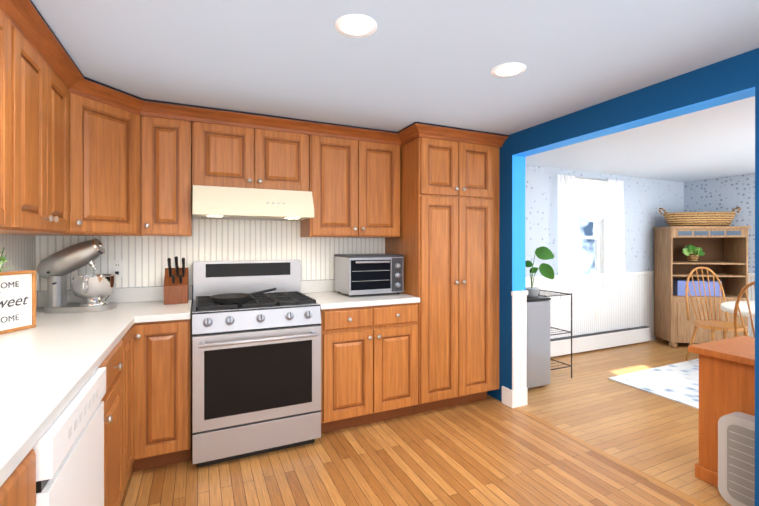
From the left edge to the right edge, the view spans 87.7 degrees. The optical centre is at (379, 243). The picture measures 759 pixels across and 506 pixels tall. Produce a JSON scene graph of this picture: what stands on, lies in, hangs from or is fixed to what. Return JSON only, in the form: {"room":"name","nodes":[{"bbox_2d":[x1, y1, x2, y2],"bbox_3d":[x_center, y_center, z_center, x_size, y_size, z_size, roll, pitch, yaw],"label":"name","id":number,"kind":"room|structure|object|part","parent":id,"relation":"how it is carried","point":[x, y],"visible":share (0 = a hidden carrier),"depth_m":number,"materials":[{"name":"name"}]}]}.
{"room":"kitchen","nodes":[
{"label":"kitchen","id":0,"kind":"room"},
{"bbox_2d":[128,279,333,306],"bbox_3d":[-0.783,0.219,3.205,3.340,2.200,0.100,0,0,-24],"label":"wall","id":1,"kind":"structure","parent":0,"point":[192,289],"depth_m":2.88,"materials":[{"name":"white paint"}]},
{"bbox_2d":[12,93,140,235],"bbox_3d":[-1.781,-0.434,2.352,0.613,0.770,0.622,0,0,-24],"label":"upper cabinet","id":2,"kind":"object","parent":1,"relation":"attached to","point":[104,169],"visible":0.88,"depth_m":2.25,"materials":[{"name":"brown wood"}]},
{"bbox_2d":[140,116,207,235],"bbox_3d":[-1.398,-0.435,2.686,0.365,0.770,0.330,0,0,-24],"label":"upper cabinet","id":3,"kind":"object","parent":1,"relation":"attached to","point":[173,153],"depth_m":2.53,"materials":[{"name":"brown wood"}]},
{"bbox_2d":[208,123,311,191],"bbox_3d":[-0.938,-0.595,2.895,0.785,0.450,0.330,0,0,-24],"label":"upper cabinet","id":4,"kind":"object","parent":1,"relation":"attached to","point":[240,157],"depth_m":2.76,"materials":[{"name":"brown wood"}]},
{"bbox_2d":[193,185,313,220],"bbox_3d":[-0.906,-0.272,2.816,0.766,0.192,0.503,0,0,-24],"label":"range hood","id":5,"kind":"object","parent":4,"relation":"attached to","point":[226,203],"visible":1,"depth_m":2.61,"materials":[{"name":"beige metal"}]},
{"bbox_2d":[300,135,399,237],"bbox_3d":[-0.267,-0.436,3.201,0.830,0.770,0.330,0,0,-24],"label":"upper cabinet","id":6,"kind":"object","parent":1,"relation":"attached to","point":[353,186],"depth_m":3.05,"materials":[{"name":"brown wood"}]},
{"bbox_2d":[31,0,758,181],"bbox_3d":[2.090,-0.929,1.913,7.500,0.100,5.170,0,0,-24],"label":"ceiling","id":7,"kind":"structure","parent":0,"point":[406,63],"depth_m":1.90,"materials":[{"name":"white paint"}]},
{"bbox_2d":[335,14,376,37],"bbox_3d":[-0.094,-0.876,1.595,0.171,0.003,0.171,0,0,27],"label":"recessed light","id":8,"kind":"object","parent":7,"relation":"in","point":[354,25],"depth_m":1.59,"materials":[{"name":"white paint"}]},
{"bbox_2d":[491,62,526,77],"bbox_3d":[0.654,-0.877,2.001,0.171,0.003,0.171,0,0,-30],"label":"recessed light","id":9,"kind":"object","parent":7,"relation":"in","point":[512,69],"depth_m":2.00,"materials":[{"name":"white paint"}]},
{"bbox_2d":[120,394,697,505],"bbox_3d":[0.232,1.372,0.977,3.340,0.100,5.000,0,0,-24],"label":"floor","id":10,"kind":"structure","parent":0,"point":[490,451],"depth_m":2.27,"materials":[{"name":"brown wood"}]},
{"bbox_2d":[0,326,133,505],"bbox_3d":[-1.018,0.885,0.724,0.651,0.874,2.977,0,0,-24],"label":"base cabinet","id":11,"kind":"object","parent":10,"relation":"on","point":[18,487],"visible":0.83,"depth_m":1.69,"materials":[{"name":"brown wood"}]},
{"bbox_2d":[0,287,147,486],"bbox_3d":[-0.991,0.377,0.638,0.630,0.138,4.398,0,0,-24],"label":"countertop","id":12,"kind":"structure","parent":11,"relation":"on","point":[50,363],"depth_m":1.36,"materials":[{"name":"white"}]},
{"bbox_2d":[0,247,11,297],"bbox_3d":[-1.533,0.196,1.523,0.189,0.419,0.209,0,0,-24],"label":"plant","id":13,"kind":"object","parent":12,"relation":"on","point":[3,259],"visible":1,"depth_m":1.56,"materials":[{"name":"green plant"}]},
{"bbox_2d":[0,270,35,333],"bbox_3d":[-1.695,0.268,1.789,0.030,0.275,0.252,0,0,9],"label":"home sign","id":14,"kind":"object","parent":12,"relation":"on","point":[18,301],"visible":1,"depth_m":1.83,"materials":[{"name":"white"}]},
{"bbox_2d":[37,238,118,312],"bbox_3d":[-1.845,0.186,2.432,0.404,0.437,0.394,0,0,-24],"label":"stand mixer","id":15,"kind":"object","parent":12,"relation":"on","point":[92,290],"visible":1,"depth_m":2.34,"materials":[{"name":"silver metal"}]},
{"bbox_2d":[32,367,105,505],"bbox_3d":[-1.164,0.886,1.055,0.624,0.871,0.584,0,0,-24],"label":"dishwasher","id":16,"kind":"object","parent":10,"relation":"on","point":[68,447],"visible":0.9,"depth_m":1.12,"materials":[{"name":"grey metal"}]},
{"bbox_2d":[129,310,191,478],"bbox_3d":[-1.643,0.882,2.400,0.903,0.874,0.651,0,0,-24],"label":"base cabinet","id":17,"kind":"object","parent":10,"relation":"on","point":[162,393],"visible":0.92,"depth_m":2.27,"materials":[{"name":"brown wood"}]},
{"bbox_2d":[140,285,191,322],"bbox_3d":[-1.359,0.374,2.536,0.273,0.138,0.637,0,0,-24],"label":"countertop","id":18,"kind":"structure","parent":17,"relation":"on","point":[152,307],"depth_m":2.46,"materials":[{"name":"white"}]},
{"bbox_2d":[164,256,188,304],"bbox_3d":[-1.385,0.246,2.695,0.144,0.317,0.211,0,0,-24],"label":"knife block","id":19,"kind":"object","parent":18,"relation":"on","point":[176,284],"visible":1,"depth_m":2.65,"materials":[{"name":"brown wood"}]},
{"bbox_2d":[192,259,320,466],"bbox_3d":[-0.849,0.725,2.687,0.765,1.189,0.731,0,0,-24],"label":"range","id":20,"kind":"object","parent":10,"relation":"on","point":[256,357],"visible":1,"depth_m":2.44,"materials":[{"name":"grey metal"}]},
{"bbox_2d":[320,303,417,432],"bbox_3d":[-0.165,0.882,3.073,0.755,0.874,0.651,0,0,-24],"label":"base cabinet","id":21,"kind":"object","parent":10,"relation":"on","point":[369,364],"visible":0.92,"depth_m":2.79,"materials":[{"name":"brown wood"}]},
{"bbox_2d":[301,279,419,309],"bbox_3d":[-0.174,0.374,3.079,0.768,0.138,0.633,0,0,-24],"label":"countertop","id":22,"kind":"structure","parent":21,"relation":"on","point":[324,292],"depth_m":2.95,"materials":[{"name":"white"}]},
{"bbox_2d":[334,254,403,296],"bbox_3d":[-0.081,0.246,3.166,0.459,0.315,0.393,0,0,-24],"label":"toaster oven","id":23,"kind":"object","parent":22,"relation":"on","point":[358,274],"visible":1,"depth_m":3.02,"materials":[{"name":"silver metal"}]},
{"bbox_2d":[385,137,498,413],"bbox_3d":[0.537,0.249,3.392,0.779,2.139,0.651,0,0,-24],"label":"pantry cabinet","id":24,"kind":"object","parent":10,"relation":"on","point":[446,243],"visible":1,"depth_m":3.11,"materials":[{"name":"brown wood"}]},
{"bbox_2d":[493,397,708,505],"bbox_3d":[1.737,1.371,1.756,0.045,0.102,5.170,0,0,-24],"label":"threshold","id":25,"kind":"object","parent":10,"relation":"on","point":[657,481],"depth_m":2.38,"materials":[{"name":"brown wood"}]},
{"bbox_2d":[525,165,683,276],"bbox_3d":[2.578,0.217,4.922,3.920,2.200,0.100,0,0,-24],"label":"wall","id":26,"kind":"structure","parent":0,"point":[645,199],"depth_m":5.16,"materials":[{"name":"paint"}]},
{"bbox_2d":[560,178,613,298],"bbox_3d":[2.508,-0.068,4.857,0.900,1.450,0.160,0,0,-24],"label":"window","id":27,"kind":"structure","parent":26,"relation":"in","point":[604,290],"depth_m":4.95,"materials":[{"name":"white paint"}]},
{"bbox_3d":[2.492,-0.067,4.894,0.616,1.208,0.060,0,0,-24],"label":"window sash","id":28,"kind":"part","parent":27,"relation":"part of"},
{"bbox_2d":[557,174,625,293],"bbox_3d":[2.560,-0.089,4.753,1.212,1.412,0.089,0,0,-24],"label":"curtain","id":29,"kind":"object","parent":27,"relation":"hanging from","point":[590,203],"visible":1,"depth_m":4.69,"materials":[{"name":"white fabric"}]},
{"bbox_2d":[525,271,653,280],"bbox_3d":[2.583,0.397,4.851,3.870,0.040,0.034,0,0,-24],"label":"trim","id":30,"kind":"structure","parent":26,"relation":"attached to","point":[603,275],"depth_m":4.88,"materials":[{"name":"white paint"}]},
{"bbox_2d":[525,274,754,339],"bbox_3d":[3.628,0.870,2.616,3.920,0.900,4.970,0,0,-24],"label":"wainscot panel","id":31,"kind":"object","parent":26,"relation":"attached to","point":[632,306],"visible":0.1,"depth_m":4.97,"materials":[{"name":"white wood"}]},
{"bbox_2d":[595,311,598,320],"bbox_3d":[2.709,0.900,4.911,0.070,0.115,0.006,0,0,-24],"label":"outlet","id":32,"kind":"object","parent":31,"relation":"attached to","point":[596,315],"visible":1,"depth_m":4.90,"materials":[{"name":"white plastic"}]},
{"bbox_2d":[487,48,758,505],"bbox_3d":[1.780,0.221,1.774,0.140,2.200,4.970,0,0,-24],"label":"wall","id":33,"kind":"structure","parent":0,"point":[731,79],"depth_m":2.46,"materials":[{"name":"blue paint"}]},
{"bbox_2d":[502,386,512,407],"bbox_3d":[1.042,1.249,3.212,0.015,0.140,0.123,0,0,-24],"label":"baseboard","id":34,"kind":"structure","parent":33,"relation":"attached to","point":[507,396],"depth_m":3.20,"materials":[{"name":"white paint"}]},
{"bbox_2d":[511,290,527,407],"bbox_3d":[1.135,0.852,3.194,0.164,0.935,0.022,0,0,-24],"label":"trim","id":35,"kind":"structure","parent":33,"relation":"attached to","point":[519,344],"depth_m":3.19,"materials":[{"name":"white paint"}]},
{"bbox_2d":[519,340,731,505],"bbox_3d":[3.630,1.370,2.618,4.115,0.100,5.170,0,0,-24],"label":"floor","id":36,"kind":"structure","parent":0,"point":[650,434],"depth_m":3.08,"materials":[{"name":"brown wood"}]},
{"bbox_2d":[527,296,550,387],"bbox_3d":[1.242,0.907,3.753,0.486,0.821,0.523,0,0,-24],"label":"mini fridge","id":37,"kind":"object","parent":36,"relation":"on","point":[538,340],"visible":0.33,"depth_m":3.56,"materials":[{"name":"grey metal"}]},
{"bbox_2d":[525,246,553,296],"bbox_3d":[1.487,0.262,3.714,0.240,0.467,0.201,0,0,-24],"label":"potted plant","id":38,"kind":"object","parent":37,"relation":"on","point":[545,269],"visible":0.92,"depth_m":3.70,"materials":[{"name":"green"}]},
{"bbox_2d":[538,290,571,377],"bbox_3d":[1.630,0.903,3.970,0.367,0.829,0.422,0,0,-24],"label":"wire rack","id":39,"kind":"object","parent":36,"relation":"on","point":[548,292],"visible":0.33,"depth_m":3.85,"materials":[{"name":"black metal"}]},
{"bbox_2d":[550,326,649,356],"bbox_3d":[2.208,1.212,4.649,3.020,0.212,0.070,0,0,-24],"label":"baseboard heater","id":40,"kind":"object","parent":36,"relation":"on","point":[590,341],"visible":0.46,"depth_m":4.84,"materials":[{"name":"white metal"}]},
{"bbox_2d":[608,359,698,408],"bbox_3d":[3.790,1.313,3.080,2.240,0.011,2.680,0,0,-24],"label":"dining rug","id":41,"kind":"object","parent":36,"relation":"on","point":[677,382],"visible":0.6,"depth_m":3.73,"materials":[{"name":"white fabric"}]},
{"bbox_2d":[685,266,748,360],"bbox_3d":[3.596,0.781,4.205,0.458,1.042,0.484,0,0,6],"label":"chair","id":42,"kind":"object","parent":41,"relation":"on","point":[723,326],"visible":0.85,"depth_m":4.34,"materials":[{"name":"brown wood"}]},
{"bbox_2d":[721,301,754,317],"bbox_3d":[3.548,0.931,3.299,1.060,0.749,1.060,0,0,-24],"label":"dining table","id":43,"kind":"object","parent":41,"relation":"on","point":[729,307],"visible":0.71,"depth_m":3.47,"materials":[{"name":"beige"}]},
{"bbox_2d":[734,281,754,337],"bbox_3d":[2.971,0.782,2.927,0.484,1.042,0.459,0,0,-24],"label":"chair","id":44,"kind":"object","parent":41,"relation":"on","point":[740,294],"visible":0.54,"depth_m":2.98,"materials":[{"name":"brown wood"}]},
{"bbox_2d":[653,226,750,347],"bbox_3d":[4.121,0.551,5.089,0.890,1.529,0.420,0,0,9],"label":"hutch","id":45,"kind":"object","parent":36,"relation":"on","point":[724,258],"visible":0.79,"depth_m":5.00,"materials":[{"name":"brown wood"}]},
{"bbox_2d":[682,244,704,261],"bbox_3d":[4.061,0.127,5.118,0.250,0.228,0.222,0,0,-24],"label":"potted plant","id":46,"kind":"object","parent":45,"relation":"on","point":[692,253],"visible":1,"depth_m":5.07,"materials":[{"name":"plant"}]},
{"bbox_2d":[658,207,740,225],"bbox_3d":[4.123,-0.342,5.098,0.811,0.256,0.589,0,0,-24],"label":"wicker basket","id":47,"kind":"object","parent":45,"relation":"on","point":[700,219],"visible":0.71,"depth_m":4.95,"materials":[{"name":"beige wicker"}]},
{"bbox_2d":[688,336,754,486],"bbox_3d":[2.300,0.951,1.756,0.590,0.739,1.345,0,0,-24],"label":"base cabinet","id":48,"kind":"object","parent":36,"relation":"on","point":[726,376],"visible":0.65,"depth_m":2.15,"materials":[{"name":"brown wood"}]},
{"bbox_2d":[718,412,754,505],"bbox_3d":[1.880,1.093,1.859,0.098,0.454,0.440,0,0,-24],"label":"heater","id":49,"kind":"object","parent":36,"relation":"on","point":[736,458],"visible":1,"depth_m":1.97,"materials":[{"name":"grey plastic"}]},
{"bbox_2d":[684,173,754,272],"bbox_3d":[5.437,0.219,3.493,0.100,2.200,5.070,0,0,-24],"label":"wall","id":50,"kind":"structure","parent":0,"point":[726,194],"depth_m":5.19,"materials":[{"name":"paint"}]},
{"bbox_3d":[-1.222,0.223,0.259,0.100,2.200,4.900,0,0,-24],"label":"wall","id":51,"kind":"structure","parent":0,"visible":0},
{"bbox_2d":[0,9,27,232],"bbox_3d":[-1.349,-0.433,1.061,0.329,0.770,0.847,0,0,-24],"label":"upper cabinet","id":52,"kind":"object","parent":51,"relation":"attached to","point":[13,45],"depth_m":1.46,"materials":[{"name":"brown wood"}]},
{"bbox_2d":[0,42,69,233],"bbox_3d":[-1.625,-0.434,1.668,0.329,0.770,0.773,0,0,-24],"label":"upper cabinet","id":53,"kind":"object","parent":51,"relation":"attached to","point":[34,144],"depth_m":1.77,"materials":[{"name":"brown wood"}]},
{"bbox_2d":[0,191,384,290],"bbox_3d":[-0.160,-0.036,1.016,2.460,0.683,4.400,0,0,-24],"label":"backsplash panel","id":54,"kind":"object","parent":51,"relation":"attached to","point":[144,258],"visible":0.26,"depth_m":2.89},
{"bbox_2d":[111,260,123,276],"bbox_3d":[-1.781,0.173,2.683,0.070,0.115,0.008,0,0,-24],"label":"electrical outlet plate","id":55,"kind":"object","parent":54,"relation":"attached to","point":[117,265],"visible":0.92,"depth_m":2.68,"materials":[{"name":"white plastic"}]},
{"label":"outside","id":56,"kind":"structure","parent":0,"visible":0},
{"bbox_2d":[578,211,594,273],"bbox_3d":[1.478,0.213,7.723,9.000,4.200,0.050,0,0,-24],"label":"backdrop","id":57,"kind":"structure","parent":56,"point":[587,245],"depth_m":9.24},
{"bbox_3d":[0.195,-0.848,1.176,3.236,0.058,4.398,0,0,-24],"label":"wall","id":58,"kind":"structure","parent":0,"visible":0},
{"bbox_2d":[0,0,507,147],"bbox_3d":[0.359,-0.837,1.185,2.930,0.082,3.878,0,0,-24],"label":"crown molding","id":59,"kind":"structure","parent":58,"relation":"attached to","point":[28,21],"depth_m":2.53,"materials":[{"name":"brown wood"}]}
]}

